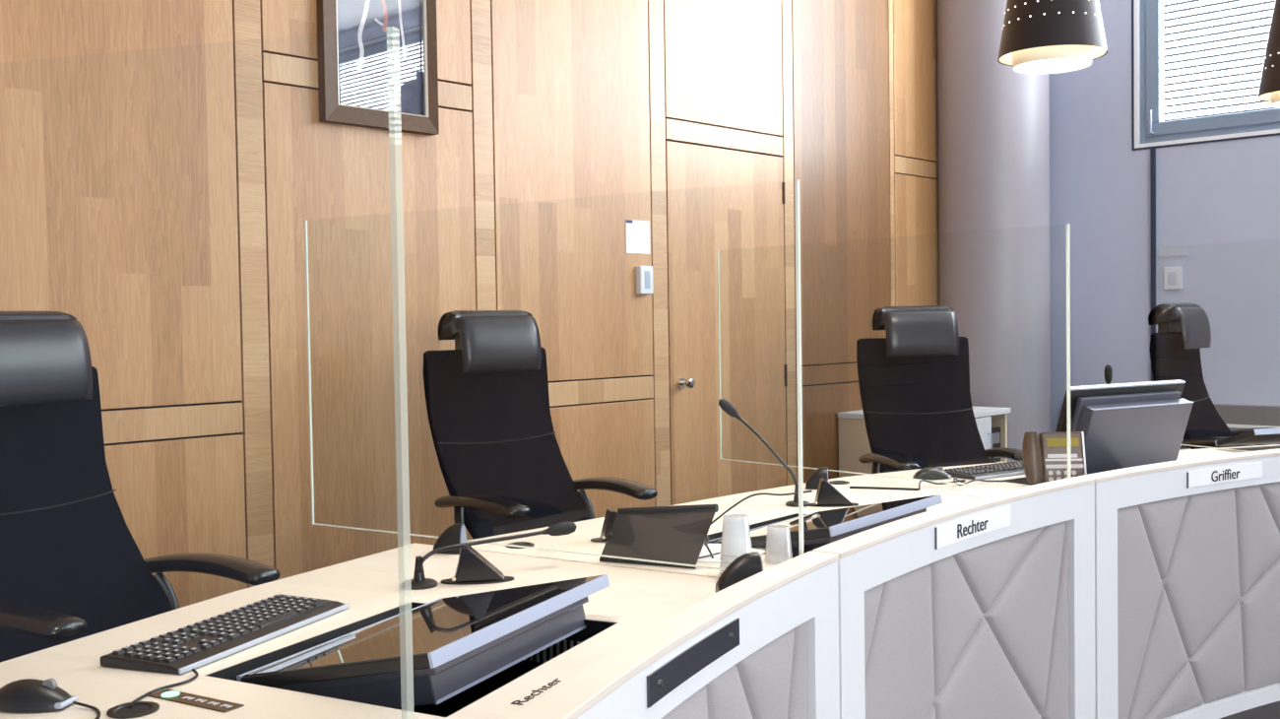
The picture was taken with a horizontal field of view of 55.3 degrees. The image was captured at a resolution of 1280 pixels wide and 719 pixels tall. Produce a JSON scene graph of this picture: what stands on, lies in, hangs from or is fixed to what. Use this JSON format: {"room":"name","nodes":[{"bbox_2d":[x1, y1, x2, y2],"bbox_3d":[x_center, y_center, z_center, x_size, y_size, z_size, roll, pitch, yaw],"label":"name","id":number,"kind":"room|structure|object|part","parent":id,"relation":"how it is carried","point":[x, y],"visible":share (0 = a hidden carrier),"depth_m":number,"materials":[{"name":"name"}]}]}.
{"room":"courtroom","nodes":[
{"label":"courtroom","id":0,"kind":"room"},
{"bbox_2d":[0,0,939,607],"bbox_3d":[-1.444,-0.993,4.236,0.250,4.300,10.650,1,3,43],"label":"wall","id":1,"kind":"structure","parent":0,"point":[164,163],"depth_m":4.61,"materials":[{"name":"brown wood"}]},
{"bbox_3d":[-1.713,-1.482,3.776,0.022,3.278,0.948,1,3,43],"label":"wood panel","id":2,"kind":"part","parent":1,"relation":"part of","materials":[{"name":"brown wood"}]},
{"bbox_3d":[-1.687,0.213,3.830,0.022,0.101,0.948,1,3,43],"label":"rail","id":3,"kind":"part","parent":1,"relation":"part of","materials":[{"name":"brown wood"}]},
{"bbox_3d":[-1.679,0.721,3.846,0.022,0.900,0.948,1,3,43],"label":"wood panel","id":4,"kind":"part","parent":1,"relation":"part of","materials":[{"name":"brown wood"}]},
{"bbox_3d":[-1.008,-2.118,4.515,0.022,2.076,0.913,1,3,43],"label":"wood panel","id":5,"kind":"part","parent":1,"relation":"part of","materials":[{"name":"brown wood"}]},
{"bbox_3d":[-0.991,-1.026,4.550,0.022,0.096,0.913,1,3,43],"label":"rail","id":6,"kind":"part","parent":1,"relation":"part of","materials":[{"name":"brown wood"}]},
{"bbox_3d":[-0.974,0.082,4.585,0.022,2.107,0.913,1,3,43],"label":"wood panel","id":7,"kind":"part","parent":1,"relation":"part of","materials":[{"name":"brown wood"}]},
{"bbox_2d":[316,0,439,135],"bbox_3d":[-0.966,-1.219,4.524,0.044,0.722,0.498,1,3,43],"label":"picture frame","id":8,"kind":"object","parent":1,"relation":"attached to","point":[377,59],"visible":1,"depth_m":4.54,"materials":[{"name":"brown wood"}]},
{"bbox_3d":[-0.290,-1.552,5.286,0.022,3.278,0.931,1,3,43],"label":"wood panel","id":9,"kind":"part","parent":1,"relation":"part of","materials":[{"name":"brown wood"}]},
{"bbox_3d":[-0.264,0.143,5.340,0.022,0.101,0.931,1,3,43],"label":"rail","id":10,"kind":"part","parent":1,"relation":"part of","materials":[{"name":"brown wood"}]},
{"bbox_3d":[-0.256,0.651,5.356,0.022,0.900,0.931,1,3,43],"label":"wood panel","id":11,"kind":"part","parent":1,"relation":"part of","materials":[{"name":"brown wood"}]},
{"bbox_2d":[625,219,650,254],"bbox_3d":[-0.009,-0.559,5.580,0.004,0.151,0.160,1,3,43],"label":"notice","id":12,"kind":"object","parent":1,"relation":"attached to","point":[637,232],"visible":1,"depth_m":5.58,"materials":[{"name":"white paper"}]},
{"bbox_2d":[636,265,653,294],"bbox_3d":[0.022,-0.363,5.596,0.036,0.129,0.086,1,3,43],"label":"thermostat","id":13,"kind":"object","parent":1,"relation":"attached to","point":[644,274],"visible":1,"depth_m":5.57,"materials":[{"name":"white paint"}]},
{"bbox_3d":[0.411,-2.188,6.020,0.022,2.076,0.910,1,3,43],"label":"wood panel","id":14,"kind":"part","parent":1,"relation":"part of","materials":[{"name":"white wood"}]},
{"bbox_3d":[0.428,-1.095,6.055,0.022,0.096,0.910,1,3,43],"label":"rail","id":15,"kind":"part","parent":1,"relation":"part of","materials":[{"name":"brown wood"}]},
{"bbox_2d":[665,140,787,505],"bbox_3d":[0.474,0.012,6.066,0.098,2.103,0.912,1,3,43],"label":"door","id":16,"kind":"structure","parent":1,"relation":"in","point":[730,202],"depth_m":6.04,"materials":[{"name":"brown wood"}]},
{"bbox_3d":[0.219,0.112,5.781,0.076,0.052,0.052,1,3,43],"label":"knob","id":17,"kind":"part","parent":16,"relation":"part of","materials":[{"name":"silver metal"}]},
{"bbox_3d":[1.145,0.074,6.835,0.022,0.101,0.936,1,3,43],"label":"rail","id":18,"kind":"part","parent":1,"relation":"part of","materials":[{"name":"brown wood"}]},
{"bbox_3d":[1.153,0.581,6.851,0.022,0.900,0.936,1,3,43],"label":"wood panel","id":19,"kind":"part","parent":1,"relation":"part of","materials":[{"name":"brown wood"}]},
{"bbox_3d":[1.119,-1.621,6.781,0.022,3.278,0.936,1,3,43],"label":"wood panel","id":20,"kind":"part","parent":1,"relation":"part of","materials":[{"name":"brown wood"}]},
{"bbox_3d":[1.641,-2.248,7.326,0.022,2.076,0.496,1,3,43],"label":"wood panel","id":21,"kind":"part","parent":1,"relation":"part of","materials":[{"name":"brown wood"}]},
{"bbox_3d":[1.658,-1.156,7.361,0.022,0.096,0.496,1,3,43],"label":"rail","id":22,"kind":"part","parent":1,"relation":"part of","materials":[{"name":"brown wood"}]},
{"bbox_3d":[1.675,-0.048,7.396,0.022,2.107,0.496,1,3,43],"label":"wood panel","id":23,"kind":"part","parent":1,"relation":"part of","materials":[{"name":"brown wood"}]},
{"bbox_2d":[1049,0,1279,449],"bbox_3d":[5.775,-1.115,4.577,10.290,4.300,0.250,1,3,43],"label":"wall","id":24,"kind":"structure","parent":0,"point":[1219,202],"depth_m":7.12,"materials":[{"name":"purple paint"}]},
{"bbox_2d":[936,0,1050,461],"bbox_3d":[2.155,-1.151,7.459,0.654,4.300,0.654,1,3,43],"label":"column","id":25,"kind":"structure","parent":24,"relation":"attached to","point":[993,118],"depth_m":7.19,"materials":[{"name":"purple paint"}]},
{"bbox_2d":[1150,148,1155,381],"bbox_3d":[2.967,-0.484,7.066,0.024,1.457,0.020,1,3,43],"label":"trim","id":26,"kind":"structure","parent":24,"relation":"attached to","point":[1152,151],"depth_m":7.05,"materials":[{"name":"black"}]},
{"bbox_2d":[1163,266,1182,289],"bbox_3d":[3.048,-0.465,6.992,0.099,0.128,0.016,1,3,43],"label":"light switch","id":27,"kind":"object","parent":24,"relation":"attached to","point":[1173,276],"visible":1,"depth_m":6.99,"materials":[{"name":"white plastic"}]},
{"bbox_2d":[1159,248,1187,256],"bbox_3d":[3.051,-0.612,6.992,0.155,0.040,0.004,1,3,43],"label":"wall label","id":28,"kind":"object","parent":24,"relation":"attached to","point":[1183,251],"visible":1,"depth_m":6.99,"materials":[{"name":"grey plastic"}]},
{"bbox_2d":[1131,0,1279,150],"bbox_3d":[3.759,-2.169,6.339,2.363,1.924,0.179,1,3,43],"label":"window","id":29,"kind":"structure","parent":24,"relation":"in","point":[1196,65],"depth_m":6.94,"materials":[{"name":"blue"}]},
{"bbox_3d":[2.948,-1.368,7.046,0.014,0.137,0.041,1,3,43],"label":"handle","id":30,"kind":"part","parent":29,"relation":"part of","materials":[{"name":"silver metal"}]},
{"bbox_2d":[1161,0,1274,120],"bbox_3d":[3.755,-2.165,6.335,2.053,1.750,0.016,1,3,43],"label":"blind","id":31,"kind":"object","parent":29,"relation":"attached to","point":[1252,38],"depth_m":6.87,"materials":[{"name":"grey plastic"}]},
{"bbox_3d":[3.817,-2.171,6.401,2.363,1.924,0.010,1,3,43],"label":"pane","id":32,"kind":"part","parent":29,"relation":"part of","materials":[{"name":"white"}]},
{"bbox_2d":[1213,403,1279,428],"bbox_3d":[6.014,0.352,4.204,9.400,0.125,0.064,1,3,43],"label":"trim","id":33,"kind":"structure","parent":24,"relation":"attached to","point":[1233,415],"depth_m":6.69,"materials":[{"name":"grey plastic"}]},
{"bbox_2d":[1219,700,1279,718],"bbox_3d":[2.249,1.273,0.724,10.490,0.120,10.850,1,3,43],"label":"floor","id":34,"kind":"structure","parent":0,"point":[1271,710],"depth_m":3.86,"materials":[{"name":"carpet"}]},
{"bbox_2d":[0,310,280,662],"bbox_3d":[-1.254,0.544,2.763,0.665,1.316,0.659,0,2,27],"label":"swivel chair","id":35,"kind":"object","parent":34,"relation":"on","point":[72,567],"visible":0.7,"depth_m":2.86,"materials":[{"name":"black fabric"}]},
{"bbox_3d":[-1.308,0.525,2.482,0.438,0.066,0.107,0,2,27],"label":"armrest","id":36,"kind":"part","parent":35,"relation":"part of","materials":[{"name":"black plastic"}]},
{"bbox_3d":[-1.336,0.373,2.797,0.397,0.698,0.514,0,2,27],"label":"backrest","id":37,"kind":"part","parent":35,"relation":"part of","materials":[{"name":"black fabric"}]},
{"bbox_3d":[-1.058,0.506,2.966,0.438,0.066,0.107,0,2,27],"label":"armrest","id":38,"kind":"part","parent":35,"relation":"part of","materials":[{"name":"black plastic"}]},
{"bbox_2d":[0,542,839,718],"bbox_3d":[-0.400,0.806,2.002,1.125,0.814,1.646,0,2,25],"label":"bench section","id":39,"kind":"object","parent":34,"relation":"on","point":[654,644],"depth_m":2.04,"materials":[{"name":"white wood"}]},
{"bbox_2d":[0,678,77,711],"bbox_3d":[-0.857,0.468,1.721,0.116,0.039,0.062,-1,2,8],"label":"computer mouse","id":40,"kind":"object","parent":39,"relation":"on","point":[27,694],"visible":1,"depth_m":1.70,"materials":[{"name":"black plastic"}]},
{"bbox_2d":[72,701,100,718],"bbox_3d":[-0.754,0.484,1.673,0.030,0.009,0.115,-2,2,-30],"label":"cable","id":41,"kind":"object","parent":39,"relation":"on","point":[74,702],"visible":1,"depth_m":1.70,"materials":[{"name":"black plastic"}]},
{"bbox_2d":[106,701,159,718],"bbox_3d":[-0.703,0.484,1.695,0.068,0.004,0.068,1,3,43],"label":"cable grommet","id":42,"kind":"object","parent":39,"relation":"on","point":[139,708],"visible":1,"depth_m":1.69,"materials":[{"name":"black plastic"}]},
{"bbox_3d":[-0.703,0.485,1.695,0.042,0.001,0.042,1,3,43],"label":"lid","id":43,"kind":"part","parent":42,"relation":"part of","materials":[{"name":"black plastic"}]},
{"bbox_2d":[128,668,198,707],"bbox_3d":[-0.695,0.479,1.785,0.024,0.009,0.173,0,2,14],"label":"cable","id":44,"kind":"object","parent":39,"relation":"on","point":[195,672],"visible":1,"depth_m":1.79,"materials":[{"name":"black plastic"}]},
{"bbox_3d":[-0.631,0.483,1.735,0.160,0.003,0.034,0,2,30],"label":"button strip","id":45,"kind":"part","parent":39,"relation":"part of","materials":[{"name":"brown plastic"}]},
{"bbox_2d":[99,593,349,674],"bbox_3d":[-0.696,0.462,2.101,0.159,0.022,0.452,0,2,20],"label":"keyboard","id":46,"kind":"object","parent":39,"relation":"on","point":[184,649],"visible":1,"depth_m":2.04,"materials":[{"name":"black plastic"}]},
{"bbox_2d":[236,574,609,707],"bbox_3d":[-0.335,0.472,2.022,0.368,0.161,0.531,0,2,26],"label":"monitor","id":47,"kind":"object","parent":39,"relation":"on","point":[434,651],"visible":0.87,"depth_m":1.88,"materials":[{"name":"black plastic"}]},
{"bbox_3d":[-0.336,0.445,2.022,0.357,0.101,0.531,0,2,26],"label":"casing","id":48,"kind":"part","parent":47,"relation":"part of","materials":[{"name":"black plastic"}]},
{"bbox_2d":[433,522,466,554],"bbox_3d":[-0.442,0.413,2.835,0.069,0.066,0.055,-1,2,8],"label":"speaker","id":49,"kind":"object","parent":39,"relation":"on","point":[455,534],"visible":0.9,"depth_m":2.81},
{"bbox_3d":[-0.409,0.412,2.831,0.003,0.058,0.049,-1,2,8],"label":"panel","id":50,"kind":"part","parent":49,"relation":"part of","materials":[{"name":"silver metal"}]},
{"bbox_2d":[440,544,513,584],"bbox_3d":[-0.335,0.418,2.512,0.150,0.074,0.064,-1,2,-9],"label":"socket","id":51,"kind":"object","parent":39,"relation":"on","point":[472,567],"visible":1,"depth_m":2.49,"materials":[{"name":"black plastic"}]},
{"bbox_3d":[-0.334,0.453,2.513,0.150,0.004,0.064,-1,2,-11],"label":"plate","id":52,"kind":"part","parent":51,"relation":"part of","materials":[{"name":"black plastic"}]},
{"bbox_2d":[401,520,576,589],"bbox_3d":[-0.316,0.406,2.578,0.408,0.093,0.072,-2,2,-38],"label":"gooseneck microphone","id":53,"kind":"object","parent":39,"relation":"on","point":[418,582],"visible":0.99,"depth_m":2.50,"materials":[{"name":"black plastic"}]},
{"bbox_2d":[304,179,803,570],"bbox_3d":[-0.268,0.046,2.773,1.388,0.800,0.036,0,2,33],"label":"screen","id":54,"kind":"object","parent":39,"relation":"on","point":[797,181],"visible":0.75,"depth_m":2.40,"materials":[{"name":"clear glass"}]},
{"bbox_3d":[0.067,0.812,1.790,0.096,0.802,1.348,0,2,25],"label":"frame","id":55,"kind":"part","parent":39,"relation":"part of","materials":[{"name":"white paint"}]},
{"bbox_3d":[0.062,0.830,1.796,0.063,0.664,1.114,0,2,25],"label":"quilted panel","id":56,"kind":"part","parent":39,"relation":"part of","materials":[{"name":"grey fabric"}]},
{"bbox_2d":[715,551,763,592],"bbox_3d":[0.190,0.411,2.351,0.084,0.080,0.067,-1,2,-7],"label":"speaker","id":57,"kind":"object","parent":39,"relation":"on","point":[748,564],"visible":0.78,"depth_m":2.33},
{"bbox_2d":[422,310,657,539],"bbox_3d":[-0.364,0.485,4.176,0.659,1.316,0.665,-2,2,-41],"label":"swivel chair","id":58,"kind":"object","parent":34,"relation":"on","point":[504,470],"visible":0.65,"depth_m":4.24,"materials":[{"name":"black fabric"}]},
{"bbox_3d":[-0.516,0.467,3.934,0.107,0.066,0.438,-2,2,-41],"label":"armrest","id":59,"kind":"part","parent":58,"relation":"part of","materials":[{"name":"black plastic"}]},
{"bbox_3d":[-0.425,0.313,4.236,0.514,0.698,0.397,-2,2,-41],"label":"backrest","id":60,"kind":"part","parent":58,"relation":"part of","materials":[{"name":"black fabric"}]},
{"bbox_3d":[-0.107,0.449,4.293,0.107,0.066,0.438,-2,2,-41],"label":"armrest","id":61,"kind":"part","parent":58,"relation":"part of","materials":[{"name":"black plastic"}]},
{"bbox_2d":[466,476,1095,718],"bbox_3d":[0.437,0.755,3.214,1.020,0.814,1.612,1,2,41],"label":"bench section","id":62,"kind":"object","parent":34,"relation":"on","point":[964,607],"visible":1,"depth_m":2.97,"materials":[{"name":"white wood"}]},
{"bbox_2d":[506,541,534,548],"bbox_3d":[-0.284,0.440,2.900,0.068,0.004,0.068,1,3,43],"label":"cable grommet","id":63,"kind":"object","parent":62,"relation":"on","point":[526,544],"visible":0.66,"depth_m":2.90,"materials":[{"name":"black plastic"}]},
{"bbox_2d":[590,508,617,542],"bbox_3d":[-0.046,0.400,2.963,0.150,0.074,0.064,-1,2,-12],"label":"socket","id":64,"kind":"object","parent":62,"relation":"on","point":[610,514],"visible":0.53,"depth_m":2.93,"materials":[{"name":"black plastic"}]},
{"bbox_3d":[-0.045,0.434,2.964,0.150,0.004,0.064,-1,2,-10],"label":"plate","id":65,"kind":"part","parent":64,"relation":"part of","materials":[{"name":"black plastic"}]},
{"bbox_2d":[599,504,718,569],"bbox_3d":[0.043,0.380,2.677,0.250,0.132,0.096,0,2,25],"label":"tablet stand","id":66,"kind":"object","parent":62,"relation":"on","point":[677,534],"visible":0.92,"depth_m":2.66,"materials":[{"name":"plastic"}]},
{"bbox_2d":[697,543,729,562],"bbox_3d":[0.144,0.439,2.785,0.150,0.001,0.210,0,2,15],"label":"paper sheet","id":67,"kind":"object","parent":62,"relation":"on","point":[703,558],"visible":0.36,"depth_m":2.69,"materials":[{"name":"white paper"}]},
{"bbox_2d":[699,543,777,560],"bbox_3d":[0.218,0.436,2.798,0.150,0.001,0.210,0,2,32],"label":"paper sheet","id":68,"kind":"object","parent":67,"relation":"on","point":[716,547],"visible":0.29,"depth_m":2.79,"materials":[{"name":"white paper"}]},
{"bbox_2d":[698,551,741,559],"bbox_3d":[0.173,0.436,2.715,0.109,0.008,0.061,-1,2,-4],"label":"loose cable","id":69,"kind":"object","parent":68,"relation":"on","point":[721,551],"visible":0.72,"depth_m":2.73,"materials":[{"name":"white plastic"}]},
{"bbox_2d":[466,477,977,577],"bbox_3d":[0.412,0.434,3.221,0.968,0.025,1.612,1,2,41],"label":"countertop","id":70,"kind":"structure","parent":62,"relation":"on","point":[761,507],"depth_m":3.27,"materials":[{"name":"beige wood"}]},
{"bbox_2d":[718,535,751,573],"bbox_3d":[0.201,0.406,2.545,0.073,0.080,0.073,1,3,43],"label":"plastic cup","id":71,"kind":"object","parent":62,"relation":"on","point":[723,536],"visible":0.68,"depth_m":2.55,"materials":[{"name":"plastic"}]},
{"bbox_2d":[719,526,751,565],"bbox_3d":[0.200,0.392,2.544,0.072,0.080,0.072,1,3,43],"label":"plastic cup","id":72,"kind":"object","parent":71,"relation":"on","point":[731,528],"visible":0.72,"depth_m":2.54,"materials":[{"name":"plastic"}]},
{"bbox_2d":[719,520,752,561],"bbox_3d":[0.200,0.378,2.544,0.071,0.080,0.071,1,3,43],"label":"plastic cup","id":73,"kind":"object","parent":72,"relation":"on","point":[727,522],"visible":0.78,"depth_m":2.54,"materials":[{"name":"plastic"}]},
{"bbox_2d":[719,514,753,554],"bbox_3d":[0.200,0.364,2.543,0.070,0.080,0.070,1,3,43],"label":"plastic cup","id":74,"kind":"object","parent":73,"relation":"on","point":[724,515],"visible":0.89,"depth_m":2.54,"materials":[{"name":"plastic"}]},
{"bbox_2d":[704,490,812,558],"bbox_3d":[0.227,0.388,2.985,0.182,0.080,0.591,0,2,29],"label":"loose cable","id":75,"kind":"object","parent":62,"relation":"on","point":[748,496],"visible":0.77,"depth_m":3.10,"materials":[{"name":"black plastic"}]},
{"bbox_2d":[718,398,809,507],"bbox_3d":[0.349,0.261,3.436,0.266,0.309,0.068,-1,2,-15],"label":"gooseneck microphone","id":76,"kind":"object","parent":62,"relation":"on","point":[725,405],"visible":0.88,"depth_m":3.43,"materials":[{"name":"black plastic"}]},
{"bbox_2d":[764,525,792,561],"bbox_3d":[0.304,0.403,2.681,0.065,0.075,0.065,1,3,43],"label":"plastic cup","id":77,"kind":"object","parent":62,"relation":"on","point":[768,526],"visible":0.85,"depth_m":2.68,"materials":[{"name":"plastic"}]},
{"bbox_2d":[805,466,828,489],"bbox_3d":[0.549,0.367,3.797,0.069,0.066,0.055,-1,2,8],"label":"speaker","id":78,"kind":"object","parent":62,"relation":"on","point":[812,481],"visible":0.88,"depth_m":3.78},
{"bbox_2d":[705,494,942,558],"bbox_3d":[0.452,0.429,3.000,0.368,0.161,0.531,1,2,40],"label":"monitor","id":79,"kind":"object","parent":62,"relation":"on","point":[820,528],"visible":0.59,"depth_m":2.85,"materials":[{"name":"black plastic"}]},
{"bbox_3d":[0.452,0.402,3.000,0.357,0.101,0.531,1,2,40],"label":"casing","id":80,"kind":"part","parent":79,"relation":"part of","materials":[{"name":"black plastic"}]},
{"bbox_2d":[808,478,858,507],"bbox_3d":[0.542,0.375,3.456,0.150,0.074,0.064,-1,2,1],"label":"socket","id":81,"kind":"object","parent":62,"relation":"on","point":[827,495],"visible":1,"depth_m":3.43,"materials":[{"name":"black plastic"}]},
{"bbox_3d":[0.543,0.410,3.457,0.150,0.004,0.064,-1,2,-1],"label":"plate","id":82,"kind":"part","parent":81,"relation":"part of","materials":[{"name":"black plastic"}]},
{"bbox_2d":[829,480,849,484],"bbox_3d":[0.637,0.393,3.914,0.068,0.004,0.068,1,3,43],"label":"cable grommet","id":83,"kind":"object","parent":62,"relation":"on","point":[831,481],"visible":0.98,"depth_m":3.90,"materials":[{"name":"black plastic"}]},
{"bbox_2d":[849,486,918,490],"bbox_3d":[0.750,0.396,3.758,0.208,0.008,0.011,0,2,19],"label":"cable","id":84,"kind":"object","parent":62,"relation":"on","point":[868,487],"visible":1,"depth_m":3.75,"materials":[{"name":"black plastic"}]},
{"bbox_3d":[0.787,0.782,2.926,0.064,0.664,1.114,1,2,41],"label":"quilted panel","id":85,"kind":"part","parent":62,"relation":"part of","materials":[{"name":"grey fabric"}]},
{"bbox_3d":[0.793,0.764,2.921,0.096,0.802,1.348,1,2,41],"label":"frame","id":86,"kind":"part","parent":62,"relation":"part of","materials":[{"name":"white paint"}]},
{"bbox_2d":[837,406,1011,477],"bbox_3d":[1.609,0.656,6.838,0.647,0.745,0.810,1,3,43],"label":"base cabinet","id":87,"kind":"object","parent":34,"relation":"on","point":[854,443],"visible":0.22,"depth_m":6.72,"materials":[{"name":"beige laminate"}]},
{"bbox_3d":[1.744,0.655,6.560,0.019,0.661,0.566,1,3,43],"label":"door","id":88,"kind":"part","parent":87,"relation":"part of","materials":[{"name":"white paint"}]},
{"bbox_3d":[1.926,0.467,6.717,0.024,0.130,0.010,1,3,43],"label":"handle","id":89,"kind":"part","parent":87,"relation":"part of","materials":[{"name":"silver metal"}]},
{"bbox_2d":[991,426,1000,461],"bbox_3d":[1.838,0.479,7.000,0.430,0.200,0.170,1,3,43],"label":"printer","id":90,"kind":"object","parent":87,"relation":"in","point":[995,430],"visible":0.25,"depth_m":6.88,"materials":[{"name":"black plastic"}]},
{"bbox_3d":[1.988,0.442,6.856,0.004,0.060,0.120,1,3,43],"label":"control panel","id":91,"kind":"part","parent":90,"relation":"part of","materials":[{"name":"grey plastic"}]},
{"bbox_2d":[856,305,1022,473],"bbox_3d":[1.250,0.432,5.078,0.659,1.316,0.665,-1,2,-12],"label":"swivel chair","id":92,"kind":"object","parent":34,"relation":"on","point":[914,381],"visible":0.53,"depth_m":5.23,"materials":[{"name":"black fabric"}]},
{"bbox_3d":[0.999,0.411,4.942,0.107,0.066,0.438,-1,2,-12],"label":"armrest","id":93,"kind":"part","parent":92,"relation":"part of","materials":[{"name":"black plastic"}]},
{"bbox_3d":[1.229,0.258,5.159,0.514,0.698,0.397,-1,2,-12],"label":"backrest","id":94,"kind":"part","parent":92,"relation":"part of","materials":[{"name":"black fabric"}]},
{"bbox_3d":[1.532,0.400,5.053,0.107,0.066,0.438,-1,2,-12],"label":"armrest","id":95,"kind":"part","parent":92,"relation":"part of","materials":[{"name":"black plastic"}]},
{"bbox_2d":[842,448,1279,718],"bbox_3d":[1.566,0.708,4.123,1.544,0.814,0.887,-2,2,-33],"label":"bench section","id":96,"kind":"object","parent":34,"relation":"on","point":[1187,547],"visible":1,"depth_m":3.73,"materials":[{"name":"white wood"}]},
{"bbox_2d":[716,223,1070,489],"bbox_3d":[0.748,0.002,3.954,0.036,0.782,1.388,-2,2,-41],"label":"screen","id":97,"kind":"object","parent":96,"relation":"on","point":[1067,224],"visible":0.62,"depth_m":3.44,"materials":[{"name":"clear glass"}]},
{"bbox_2d":[912,465,951,479],"bbox_3d":[0.951,0.368,3.983,0.116,0.039,0.062,-1,2,-7],"label":"computer mouse","id":98,"kind":"object","parent":96,"relation":"on","point":[937,473],"visible":0.99,"depth_m":3.96,"materials":[{"name":"black plastic"}]},
{"bbox_2d":[918,477,1014,490],"bbox_3d":[1.008,0.380,3.824,0.371,0.026,0.060,-2,2,-24],"label":"cable","id":99,"kind":"object","parent":96,"relation":"on","point":[954,479],"visible":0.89,"depth_m":3.81,"materials":[{"name":"black plastic"}]},
{"bbox_2d":[950,486,1014,497],"bbox_3d":[1.044,0.396,3.654,0.200,0.002,0.140,-2,2,-41],"label":"paper pad","id":100,"kind":"object","parent":96,"relation":"on","point":[980,491],"visible":0.5,"depth_m":3.65,"materials":[{"name":"white paper"}]},
{"bbox_2d":[943,459,1024,479],"bbox_3d":[1.223,0.369,4.118,0.452,0.022,0.159,-2,2,-34],"label":"keyboard","id":101,"kind":"object","parent":96,"relation":"on","point":[979,472],"visible":0.75,"depth_m":4.04,"materials":[{"name":"black plastic"}]},
{"bbox_3d":[1.222,0.371,4.119,0.450,0.018,0.155,-2,2,-34],"label":"casing","id":102,"kind":"part","parent":101,"relation":"part of","materials":[{"name":"black plastic"}]},
{"bbox_2d":[842,449,1221,490],"bbox_3d":[1.538,0.388,4.129,1.522,0.025,0.834,-2,2,-33],"label":"countertop","id":103,"kind":"structure","parent":96,"relation":"on","point":[1183,455],"depth_m":3.97,"materials":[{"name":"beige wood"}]},
{"bbox_2d":[1022,431,1087,483],"bbox_3d":[1.295,0.308,3.841,0.196,0.168,0.106,-1,2,0],"label":"desk phone","id":104,"kind":"object","parent":96,"relation":"on","point":[1045,455],"visible":0.75,"depth_m":3.82,"materials":[{"name":"brown plastic"}]},
{"bbox_2d":[1104,364,1112,383],"bbox_3d":[1.678,0.190,4.516,0.126,0.340,0.068,0,2,26],"label":"gooseneck microphone","id":105,"kind":"object","parent":96,"relation":"on","point":[1108,368],"visible":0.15,"depth_m":4.50,"materials":[{"name":"black plastic"}]},
{"bbox_2d":[1055,379,1193,474],"bbox_3d":[1.632,0.244,4.154,0.544,0.335,0.174,-2,2,-27],"label":"monitor","id":106,"kind":"object","parent":96,"relation":"on","point":[1122,425],"visible":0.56,"depth_m":4.10,"materials":[{"name":"black plastic"}]},
{"bbox_3d":[1.623,0.245,4.173,0.543,0.323,0.122,-2,2,-27],"label":"casing","id":107,"kind":"part","parent":106,"relation":"part of","materials":[{"name":"black plastic"}]},
{"bbox_3d":[1.803,0.721,3.808,1.348,0.802,0.096,-2,2,-33],"label":"frame","id":108,"kind":"part","parent":96,"relation":"part of","materials":[{"name":"white paint"}]},
{"bbox_3d":[1.801,0.739,3.814,1.112,0.664,0.061,-2,2,-33],"label":"quilted panel","id":109,"kind":"part","parent":96,"relation":"part of","materials":[{"name":"grey fabric"}]},
{"bbox_2d":[1148,302,1279,448],"bbox_3d":[2.733,0.391,5.625,0.665,1.316,0.659,1,3,44],"label":"swivel chair","id":110,"kind":"object","parent":34,"relation":"on","point":[1184,328],"visible":0.48,"depth_m":5.68,"materials":[{"name":"black fabric"}]},
{"bbox_3d":[2.666,0.220,5.681,0.397,0.698,0.514,1,3,44],"label":"backrest","id":111,"kind":"part","parent":110,"relation":"part of","materials":[{"name":"black fabric"}]},
{"bbox_3d":[2.600,0.373,5.372,0.438,0.066,0.107,1,3,44],"label":"armrest","id":112,"kind":"part","parent":110,"relation":"part of","materials":[{"name":"black plastic"}]},
{"bbox_3d":[2.980,0.355,5.762,0.438,0.066,0.107,1,3,44],"label":"armrest","id":113,"kind":"part","parent":110,"relation":"part of","materials":[{"name":"black plastic"}]},
{"bbox_2d":[1181,444,1279,454],"bbox_3d":[2.914,0.671,4.632,1.570,0.814,0.667,-1,2,-17],"label":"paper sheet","id":114,"kind":"object","parent":34,"relation":"on","point":[1258,447],"visible":0.07,"depth_m":4.70,"materials":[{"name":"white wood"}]},
{"bbox_2d":[1181,444,1249,451],"bbox_3d":[2.194,-0.040,4.506,0.036,0.786,0.719,-2,2,-25],"label":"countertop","id":115,"kind":"structure","parent":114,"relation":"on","point":[1182,444],"depth_m":4.59,"materials":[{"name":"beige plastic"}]},
{"bbox_2d":[1215,427,1279,446],"bbox_3d":[2.455,0.292,4.696,0.420,0.081,0.203,-1,2,-17],"label":"monitor","id":116,"kind":"object","parent":114,"relation":"on","point":[1260,435],"visible":1,"depth_m":4.64,"materials":[{"name":"black plastic"}]},
{"bbox_3d":[2.181,-3.144,0.583,10.490,0.120,10.850,1,3,43],"label":"ceiling","id":117,"kind":"structure","parent":0,"visible":0},
{"bbox_2d":[997,0,1107,73],"bbox_3d":[1.469,-2.124,4.372,0.376,2.138,0.376,1,3,43],"label":"pendant lamp","id":118,"kind":"object","parent":117,"relation":"hanging from","point":[1039,36],"visible":1,"depth_m":4.28,"materials":[{"name":"brown metal"}]},
{"bbox_2d":[1014,58,1090,71],"bbox_3d":[1.485,-1.065,4.406,0.263,0.006,0.263,1,3,43],"label":"diffuser","id":119,"kind":"object","parent":118,"relation":"attached to","point":[1020,64],"depth_m":4.40,"materials":[{"name":"white plastic"}]},
{"bbox_2d":[1257,0,1279,108],"bbox_3d":[2.847,-2.172,5.220,0.376,2.138,0.376,1,3,43],"label":"pendant lamp","id":120,"kind":"object","parent":117,"relation":"hanging from","point":[1269,85],"visible":1,"depth_m":5.23,"materials":[{"name":"brown metal"}]},
{"bbox_2d":[1269,90,1279,108],"bbox_3d":[2.863,-1.137,5.253,0.280,0.066,0.280,1,3,43],"label":"diffuser","id":121,"kind":"object","parent":120,"relation":"attached to","point":[1274,96],"depth_m":5.26,"materials":[{"name":"white plastic"}]}
]}

